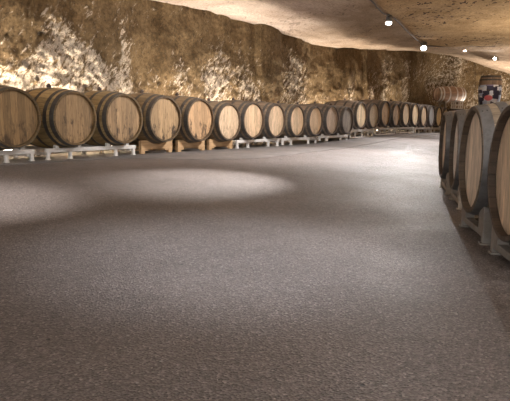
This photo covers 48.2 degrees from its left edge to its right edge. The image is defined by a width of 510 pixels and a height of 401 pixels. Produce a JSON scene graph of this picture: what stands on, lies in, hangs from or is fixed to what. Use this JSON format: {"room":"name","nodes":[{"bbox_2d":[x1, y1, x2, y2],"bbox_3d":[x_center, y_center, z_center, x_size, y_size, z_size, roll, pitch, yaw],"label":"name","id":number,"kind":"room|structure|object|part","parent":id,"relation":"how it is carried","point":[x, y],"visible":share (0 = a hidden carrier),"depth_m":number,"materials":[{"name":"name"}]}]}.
{"room":"wine cellar","nodes":[
{"label":"wine cellar","id":0,"kind":"room"},
{"bbox_2d":[0,131,509,400],"bbox_3d":[1.190,-0.770,9.061,21.360,0.270,24.960,1,8,0],"label":"floor","id":1,"kind":"structure","parent":0,"point":[343,274],"depth_m":2.32,"materials":[{"name":"grey concrete"}]},
{"bbox_2d":[439,173,450,194],"bbox_3d":[2.124,-0.173,5.292,0.730,0.195,0.579,3,8,12],"label":"rack","id":2,"kind":"object","parent":1,"relation":"on","point":[444,183],"visible":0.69,"depth_m":5.11,"materials":[{"name":"grey metal"}]},
{"bbox_3d":[1.804,-0.141,5.369,0.050,0.035,0.560,3,8,12],"label":"rail","id":3,"kind":"part","parent":2,"relation":"part of","materials":[{"name":"grey wood"}]},
{"bbox_3d":[1.747,-0.151,5.109,0.055,0.195,0.035,3,8,12],"label":"leg","id":4,"kind":"part","parent":2,"relation":"part of","materials":[{"name":"grey wood"}]},
{"bbox_2d":[439,109,465,178],"bbox_3d":[2.204,-0.521,5.224,0.930,0.754,0.704,3,8,12],"label":"wine barrel","id":5,"kind":"object","parent":2,"relation":"on","point":[446,122],"visible":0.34,"depth_m":5.20,"materials":[{"name":"brown wood"}]},
{"bbox_2d":[437,101,459,131],"bbox_3d":[6.506,-2.829,19.181,0.570,1.029,0.420,-2,9,-16],"label":"stand","id":6,"kind":"object","parent":1,"relation":"on","point":[444,102],"visible":0.28,"depth_m":19.03,"materials":[{"name":"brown wood"}]},
{"bbox_2d":[433,85,465,102],"bbox_3d":[6.515,-3.569,19.073,0.986,0.573,0.536,-2,9,-16],"label":"wine barrel","id":7,"kind":"object","parent":6,"relation":"on","point":[450,93],"visible":0.94,"depth_m":18.88,"materials":[{"name":"brown wood"}]},
{"bbox_2d":[449,186,461,209],"bbox_3d":[1.927,-0.050,4.427,0.730,0.195,0.579,3,8,13],"label":"rack","id":8,"kind":"object","parent":1,"relation":"on","point":[455,195],"visible":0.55,"depth_m":4.33,"materials":[{"name":"grey metal"}]},
{"bbox_3d":[1.608,-0.018,4.508,0.050,0.035,0.560,3,8,13],"label":"rail","id":9,"kind":"part","parent":8,"relation":"part of","materials":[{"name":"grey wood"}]},
{"bbox_2d":[449,109,468,190],"bbox_3d":[2.007,-0.397,4.358,0.930,0.754,0.705,3,8,13],"label":"wine barrel","id":10,"kind":"object","parent":8,"relation":"on","point":[459,116],"visible":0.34,"depth_m":4.55,"materials":[{"name":"brown wood"}]},
{"bbox_3d":[1.548,-0.029,4.248,0.055,0.195,0.035,3,8,13],"label":"leg","id":11,"kind":"part","parent":8,"relation":"part of","materials":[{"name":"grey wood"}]},
{"bbox_2d":[459,206,491,245],"bbox_3d":[1.610,0.111,3.260,0.730,0.204,0.579,2,8,8],"label":"rack","id":12,"kind":"object","parent":1,"relation":"on","point":[482,224],"visible":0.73,"depth_m":3.07,"materials":[{"name":"metal"}]},
{"bbox_3d":[1.325,0.063,3.564,0.055,0.204,0.035,2,8,8],"label":"leg","id":13,"kind":"part","parent":12,"relation":"part of","materials":[{"name":"metal"}]},
{"bbox_3d":[1.286,0.146,3.314,0.050,0.035,0.560,2,8,8],"label":"rail","id":14,"kind":"part","parent":12,"relation":"part of","materials":[{"name":"metal"}]},
{"bbox_2d":[458,101,509,215],"bbox_3d":[1.691,-0.241,3.197,0.930,0.754,0.704,2,8,8],"label":"wine barrel","id":15,"kind":"object","parent":12,"relation":"on","point":[480,122],"visible":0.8,"depth_m":3.23,"materials":[{"name":"brown wood"}]},
{"bbox_3d":[1.246,0.232,3.065,0.075,0.012,0.055,2,8,8],"label":"foot plate","id":16,"kind":"part","parent":12,"relation":"part of","materials":[{"name":"metal"}]},
{"bbox_3d":[1.247,0.137,3.051,0.055,0.204,0.035,2,8,8],"label":"leg","id":17,"kind":"part","parent":12,"relation":"part of","materials":[{"name":"metal"}]},
{"bbox_2d":[487,225,509,260],"bbox_3d":[1.500,0.218,2.541,0.730,0.195,0.579,2,8,8],"label":"rack","id":18,"kind":"object","parent":1,"relation":"on","point":[498,247],"visible":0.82,"depth_m":2.76,"materials":[{"name":"metal"}]},
{"bbox_3d":[1.213,0.171,2.843,0.055,0.195,0.035,2,8,8],"label":"leg","id":19,"kind":"part","parent":18,"relation":"part of","materials":[{"name":"metal"}]},
{"bbox_3d":[1.212,0.261,2.856,0.075,0.012,0.055,2,8,8],"label":"foot plate","id":20,"kind":"part","parent":18,"relation":"part of","materials":[{"name":"metal"}]},
{"bbox_2d":[487,105,509,242],"bbox_3d":[1.581,-0.130,2.479,0.930,0.754,0.704,2,8,8],"label":"wine barrel","id":21,"kind":"object","parent":18,"relation":"on","point":[498,183],"visible":1,"depth_m":2.71,"materials":[{"name":"brown wood"}]},
{"bbox_3d":[1.176,0.255,2.593,0.050,0.035,0.560,2,8,8],"label":"rail","id":22,"kind":"part","parent":18,"relation":"part of","materials":[{"name":"metal"}]},
{"bbox_3d":[6.565,-2.614,18.656,0.613,0.755,0.572,1,8,0],"label":"wine barrel","id":23,"kind":"object","parent":1,"relation":"on","visible":0},
{"bbox_2d":[451,101,462,108],"bbox_3d":[6.591,-3.116,18.583,0.280,0.250,0.260,-1,8,-12],"label":"crate","id":24,"kind":"object","parent":23,"relation":"on","point":[459,102],"visible":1,"depth_m":18.48,"materials":[{"name":"white paint"}]},
{"bbox_3d":[7.503,-2.619,18.401,0.722,0.890,0.675,1,8,0],"label":"wine barrel","id":25,"kind":"object","parent":1,"relation":"on","visible":0},
{"bbox_2d":[478,75,501,104],"bbox_3d":[7.527,-3.516,18.249,0.704,0.930,0.754,5,9,28],"label":"wine barrel","id":26,"kind":"object","parent":25,"relation":"on","point":[490,86],"visible":0.81,"depth_m":17.99,"materials":[{"name":"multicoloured wood"}]},
{"bbox_3d":[7.434,-3.359,18.099,0.691,0.620,0.278,5,9,28],"label":"printed panel","id":27,"kind":"part","parent":26,"relation":"part of","materials":[{"name":"multicoloured paper"}]},
{"bbox_2d":[0,0,509,145],"bbox_3d":[-0.081,-2.465,11.305,3.438,3.248,28.346,8,11,42],"label":"wall","id":28,"kind":"structure","parent":0,"point":[122,46],"depth_m":10.17,"materials":[{"name":"brown stone"}]},
{"bbox_2d":[0,131,439,165],"bbox_3d":[-0.208,-0.910,9.453,2.675,0.161,23.000,6,10,34],"label":"trim","id":29,"kind":"structure","parent":28,"relation":"attached to","point":[258,150],"depth_m":8.30,"materials":[{"name":"concrete"}]},
{"bbox_2d":[0,146,34,162],"bbox_3d":[-3.056,-0.473,5.888,0.670,0.169,1.316,6,10,34],"label":"rack","id":30,"kind":"object","parent":29,"relation":"on","point":[22,151],"visible":0.94,"depth_m":6.10,"materials":[{"name":"grey metal"}]},
{"bbox_3d":[-2.615,-0.440,5.987,0.035,0.086,0.035,6,10,34],"label":"leg","id":31,"kind":"part","parent":30,"relation":"part of","materials":[{"name":"white paint"}]},
{"bbox_3d":[-2.801,-0.467,5.710,0.045,0.046,1.316,6,10,34],"label":"rail","id":32,"kind":"part","parent":30,"relation":"part of","materials":[{"name":"grey metal"}]},
{"bbox_2d":[0,85,40,149],"bbox_3d":[-2.848,-0.917,6.121,0.930,0.754,0.704,6,10,34],"label":"wine barrel","id":33,"kind":"object","parent":30,"relation":"on","point":[20,115],"visible":0.99,"depth_m":5.92,"materials":[{"name":"brown wood"}]},
{"bbox_2d":[12,143,135,159],"bbox_3d":[-2.215,-0.638,7.094,0.670,0.169,1.351,6,10,34],"label":"rack","id":34,"kind":"object","parent":29,"relation":"on","point":[84,147],"visible":0.83,"depth_m":6.90,"materials":[{"name":"grey metal"}]},
{"bbox_3d":[-2.470,-0.688,7.264,0.045,0.046,1.351,6,10,34],"label":"rail","id":35,"kind":"part","parent":34,"relation":"part of","materials":[{"name":"grey metal"}]},
{"bbox_2d":[26,83,96,147],"bbox_3d":[-2.424,-1.000,6.729,0.930,0.754,0.704,6,10,33],"label":"wine barrel","id":36,"kind":"object","parent":34,"relation":"on","point":[68,117],"visible":0.7,"depth_m":6.45,"materials":[{"name":"brown wood"}]},
{"bbox_3d":[-1.960,-0.631,6.917,0.045,0.046,1.351,6,10,34],"label":"rail","id":37,"kind":"part","parent":34,"relation":"part of","materials":[{"name":"grey metal"}]},
{"bbox_2d":[82,87,142,145],"bbox_3d":[-1.997,-1.083,7.341,0.930,0.754,0.704,6,10,34],"label":"wine barrel","id":38,"kind":"object","parent":34,"relation":"on","point":[119,115],"visible":0.7,"depth_m":7.06,"materials":[{"name":"brown wood"}]},
{"bbox_2d":[112,140,171,153],"bbox_3d":[-1.581,-0.768,8.003,0.570,0.177,0.600,6,10,34],"label":"cradle","id":39,"kind":"object","parent":29,"relation":"on","point":[144,145],"visible":0.72,"depth_m":7.83,"materials":[{"name":"brown wood"}]},
{"bbox_2d":[128,89,181,143],"bbox_3d":[-1.575,-1.167,7.945,0.930,0.754,0.704,7,10,35],"label":"wine barrel","id":40,"kind":"object","parent":39,"relation":"on","point":[162,119],"visible":0.6,"depth_m":7.66,"materials":[{"name":"brown wood"}]},
{"bbox_2d":[150,140,204,151],"bbox_3d":[-1.171,-0.843,8.591,0.570,0.166,0.600,6,10,34],"label":"cradle","id":41,"kind":"object","parent":29,"relation":"on","point":[179,145],"visible":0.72,"depth_m":8.39,"materials":[{"name":"brown wood"}]},
{"bbox_2d":[169,92,213,142],"bbox_3d":[-1.166,-1.237,8.534,0.930,0.754,0.705,6,10,34],"label":"wine barrel","id":42,"kind":"object","parent":41,"relation":"on","point":[197,123],"visible":0.55,"depth_m":8.25,"materials":[{"name":"brown wood"}]},
{"bbox_2d":[205,139,232,149],"bbox_3d":[-0.769,-0.920,9.167,0.570,0.163,0.600,6,10,34],"label":"cradle","id":43,"kind":"object","parent":29,"relation":"on","point":[211,143],"visible":0.61,"depth_m":8.95,"materials":[{"name":"brown wood"}]},
{"bbox_2d":[205,98,240,141],"bbox_3d":[-0.738,-1.283,9.096,0.865,0.702,0.655,7,10,35],"label":"wine barrel","id":44,"kind":"object","parent":43,"relation":"on","point":[227,119],"visible":0.42,"depth_m":8.83,"materials":[{"name":"brown wood"}]},
{"bbox_2d":[233,137,278,148],"bbox_3d":[-0.199,-1.035,9.985,0.670,0.175,1.286,6,10,34],"label":"rack","id":45,"kind":"object","parent":29,"relation":"on","point":[237,143],"visible":0.65,"depth_m":9.81,"materials":[{"name":"grey metal"}]},
{"bbox_2d":[219,97,263,139],"bbox_3d":[-0.369,-1.383,9.636,0.884,0.716,0.669,7,10,35],"label":"wine barrel","id":46,"kind":"object","parent":45,"relation":"on","point":[251,113],"visible":0.48,"depth_m":9.38,"materials":[{"name":"brown wood"}]},
{"bbox_3d":[0.057,-1.032,9.807,0.045,0.046,1.286,6,10,34],"label":"rail","id":47,"kind":"part","parent":45,"relation":"part of","materials":[{"name":"grey metal"}]},
{"bbox_2d":[250,99,285,138],"bbox_3d":[0.020,-1.459,10.195,0.884,0.716,0.669,6,10,34],"label":"wine barrel","id":48,"kind":"object","parent":45,"relation":"on","point":[274,114],"visible":0.4,"depth_m":9.94,"materials":[{"name":"brown wood"}]},
{"bbox_2d":[253,135,316,144],"bbox_3d":[0.607,-1.194,11.140,0.670,0.177,1.316,6,10,34],"label":"rack","id":49,"kind":"object","parent":29,"relation":"on","point":[305,137],"visible":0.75,"depth_m":10.94,"materials":[{"name":"grey metal"}]},
{"bbox_2d":[276,101,304,137],"bbox_3d":[0.435,-1.533,10.774,0.865,0.702,0.655,6,10,33],"label":"wine barrel","id":50,"kind":"object","parent":49,"relation":"on","point":[294,114],"visible":0.41,"depth_m":10.51,"materials":[{"name":"brown wood"}]},
{"bbox_3d":[0.862,-1.192,10.962,0.045,0.046,1.316,6,10,34],"label":"rail","id":51,"kind":"part","parent":49,"relation":"part of","materials":[{"name":"grey metal"}]},
{"bbox_2d":[294,102,322,136],"bbox_3d":[0.842,-1.613,11.358,0.865,0.702,0.655,6,10,34],"label":"wine barrel","id":52,"kind":"object","parent":49,"relation":"on","point":[313,114],"visible":0.39,"depth_m":11.10,"materials":[{"name":"brown wood"}]},
{"bbox_2d":[292,133,347,140],"bbox_3d":[1.421,-1.369,12.305,0.670,0.180,1.316,6,10,34],"label":"rack","id":53,"kind":"object","parent":29,"relation":"on","point":[322,136],"visible":0.61,"depth_m":12.07,"materials":[{"name":"grey metal"}]},
{"bbox_2d":[305,101,338,135],"bbox_3d":[1.242,-1.717,11.943,0.884,0.716,0.669,7,10,35],"label":"wine barrel","id":54,"kind":"object","parent":53,"relation":"on","point":[330,113],"visible":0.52,"depth_m":11.68,"materials":[{"name":"brown wood"}]},
{"bbox_3d":[1.677,-1.368,12.127,0.045,0.046,1.316,6,10,34],"label":"rail","id":55,"kind":"part","parent":53,"relation":"part of","materials":[{"name":"grey metal"}]},
{"bbox_2d":[330,103,353,134],"bbox_3d":[1.656,-1.789,12.523,0.865,0.701,0.655,6,10,34],"label":"wine barrel","id":56,"kind":"object","parent":53,"relation":"on","point":[346,117],"visible":0.41,"depth_m":12.27,"materials":[{"name":"brown wood"}]},
{"bbox_2d":[348,128,373,137],"bbox_3d":[2.236,-1.602,13.461,0.665,0.248,1.316,6,10,34],"label":"rack","id":57,"kind":"object","parent":29,"relation":"on","point":[364,129],"visible":0.38,"depth_m":13.28,"materials":[{"name":"grey metal"}]},
{"bbox_2d":[325,98,367,128],"bbox_3d":[2.054,-1.989,13.097,0.893,0.724,0.676,7,10,35],"label":"wine barrel","id":58,"kind":"object","parent":57,"relation":"on","point":[359,109],"visible":0.51,"depth_m":12.84,"materials":[{"name":"brown wood"}]},
{"bbox_3d":[2.492,-1.635,13.278,0.045,0.046,1.316,6,10,34],"label":"rail","id":59,"kind":"part","parent":57,"relation":"part of","materials":[{"name":"grey metal"}]},
{"bbox_2d":[357,100,379,128],"bbox_3d":[2.464,-2.064,13.678,0.884,0.716,0.669,7,10,36],"label":"wine barrel","id":60,"kind":"object","parent":57,"relation":"on","point":[373,111],"visible":0.32,"depth_m":13.42,"materials":[{"name":"brown wood"}]},
{"bbox_2d":[351,126,395,134],"bbox_3d":[3.051,-1.801,14.623,0.665,0.240,1.316,6,10,34],"label":"rack","id":61,"kind":"object","parent":29,"relation":"on","point":[377,127],"visible":0.6,"depth_m":14.45,"materials":[{"name":"white paint"}]},
{"bbox_2d":[356,97,390,126],"bbox_3d":[2.853,-2.200,14.267,0.930,0.754,0.704,6,10,34],"label":"wine barrel","id":62,"kind":"object","parent":61,"relation":"on","point":[384,106],"visible":0.44,"depth_m":14.01,"materials":[{"name":"brown wood"}]},
{"bbox_3d":[3.307,-1.829,14.441,0.045,0.046,1.316,6,10,34],"label":"rail","id":63,"kind":"part","parent":61,"relation":"part of","materials":[{"name":"grey metal"}]},
{"bbox_2d":[379,103,400,127],"bbox_3d":[3.286,-2.250,14.836,0.865,0.702,0.655,6,10,34],"label":"wine barrel","id":64,"kind":"object","parent":61,"relation":"on","point":[395,119],"visible":0.32,"depth_m":14.58,"materials":[{"name":"brown wood"}]},
{"bbox_2d":[374,126,413,133],"bbox_3d":[3.865,-1.972,15.789,0.665,0.221,1.316,6,10,34],"label":"rack","id":65,"kind":"object","parent":29,"relation":"on","point":[398,127],"visible":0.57,"depth_m":15.65,"materials":[{"name":"grey metal"}]},
{"bbox_2d":[388,99,410,126],"bbox_3d":[3.667,-2.361,15.434,0.930,0.754,0.704,6,10,34],"label":"wine barrel","id":66,"kind":"object","parent":65,"relation":"on","point":[405,107],"visible":0.38,"depth_m":15.18,"materials":[{"name":"brown wood"}]},
{"bbox_3d":[4.121,-1.991,15.608,0.045,0.046,1.316,6,10,34],"label":"rail","id":67,"kind":"part","parent":65,"relation":"part of","materials":[{"name":"white paint"}]},
{"bbox_2d":[399,100,419,126],"bbox_3d":[4.074,-2.441,16.018,0.930,0.754,0.704,6,10,34],"label":"wine barrel","id":68,"kind":"object","parent":65,"relation":"on","point":[415,112],"visible":0.37,"depth_m":15.77,"materials":[{"name":"brown wood"}]},
{"bbox_2d":[393,126,429,132],"bbox_3d":[4.679,-2.120,16.957,0.670,0.200,1.316,6,10,34],"label":"rack","id":69,"kind":"object","parent":29,"relation":"on","point":[425,128],"visible":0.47,"depth_m":16.86,"materials":[{"name":"white paint"}]},
{"bbox_2d":[413,104,427,127],"bbox_3d":[4.488,-2.491,16.601,0.911,0.739,0.690,6,10,33],"label":"wine barrel","id":70,"kind":"object","parent":69,"relation":"on","point":[422,122],"visible":0.28,"depth_m":16.36,"materials":[{"name":"brown wood"}]},
{"bbox_2d":[417,102,434,126],"bbox_3d":[4.888,-2.579,17.188,0.930,0.754,0.704,6,10,33],"label":"wine barrel","id":71,"kind":"object","parent":69,"relation":"on","point":[431,110],"visible":0.33,"depth_m":16.94,"materials":[{"name":"brown wood"}]},
{"bbox_2d":[410,126,439,132],"bbox_3d":[5.493,-2.274,18.125,0.670,0.189,1.316,6,10,34],"label":"rack","id":72,"kind":"object","parent":29,"relation":"on","point":[431,128],"visible":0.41,"depth_m":17.76,"materials":[{"name":"grey metal"}]},
{"bbox_2d":[430,106,442,127],"bbox_3d":[5.302,-2.640,17.769,0.911,0.739,0.690,6,10,35],"label":"wine barrel","id":73,"kind":"object","parent":72,"relation":"on","point":[438,110],"visible":0.27,"depth_m":17.51,"materials":[{"name":"brown wood"}]},
{"bbox_2d":[433,105,448,127],"bbox_3d":[5.721,-2.707,18.347,0.884,0.716,0.669,6,10,35],"label":"wine barrel","id":74,"kind":"object","parent":72,"relation":"on","point":[443,108],"visible":0.1,"depth_m":18.07,"materials":[{"name":"brown wood"}]},
{"bbox_2d":[153,0,509,73],"bbox_3d":[1.477,-3.320,9.029,21.870,0.738,25.830,1,8,0],"label":"ceiling","id":75,"kind":"structure","parent":0,"point":[453,25],"depth_m":10.90,"materials":[{"name":"beige stone"}]},
{"bbox_2d":[385,14,391,25],"bbox_3d":[2.328,-3.166,9.917,0.132,0.237,0.174,1,8,0],"label":"ceiling spotlight","id":76,"kind":"object","parent":75,"relation":"attached to","point":[388,22],"visible":0.89,"depth_m":9.90,"materials":[{"name":"white"}]},
{"bbox_2d":[420,42,426,50],"bbox_3d":[3.945,-3.606,13.259,0.159,0.262,0.246,5,9,28],"label":"ceiling spotlight","id":77,"kind":"object","parent":75,"relation":"attached to","point":[423,47],"visible":0.98,"depth_m":13.23,"materials":[{"name":"white"}]},
{"bbox_2d":[370,0,492,46],"bbox_3d":[2.579,-3.091,8.903,1.922,0.142,13.113,5,9,27],"label":"power cable","id":78,"kind":"object","parent":75,"relation":"attached to","point":[370,0],"visible":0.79,"depth_m":11.02,"materials":[{"name":"rubber"}]}
]}

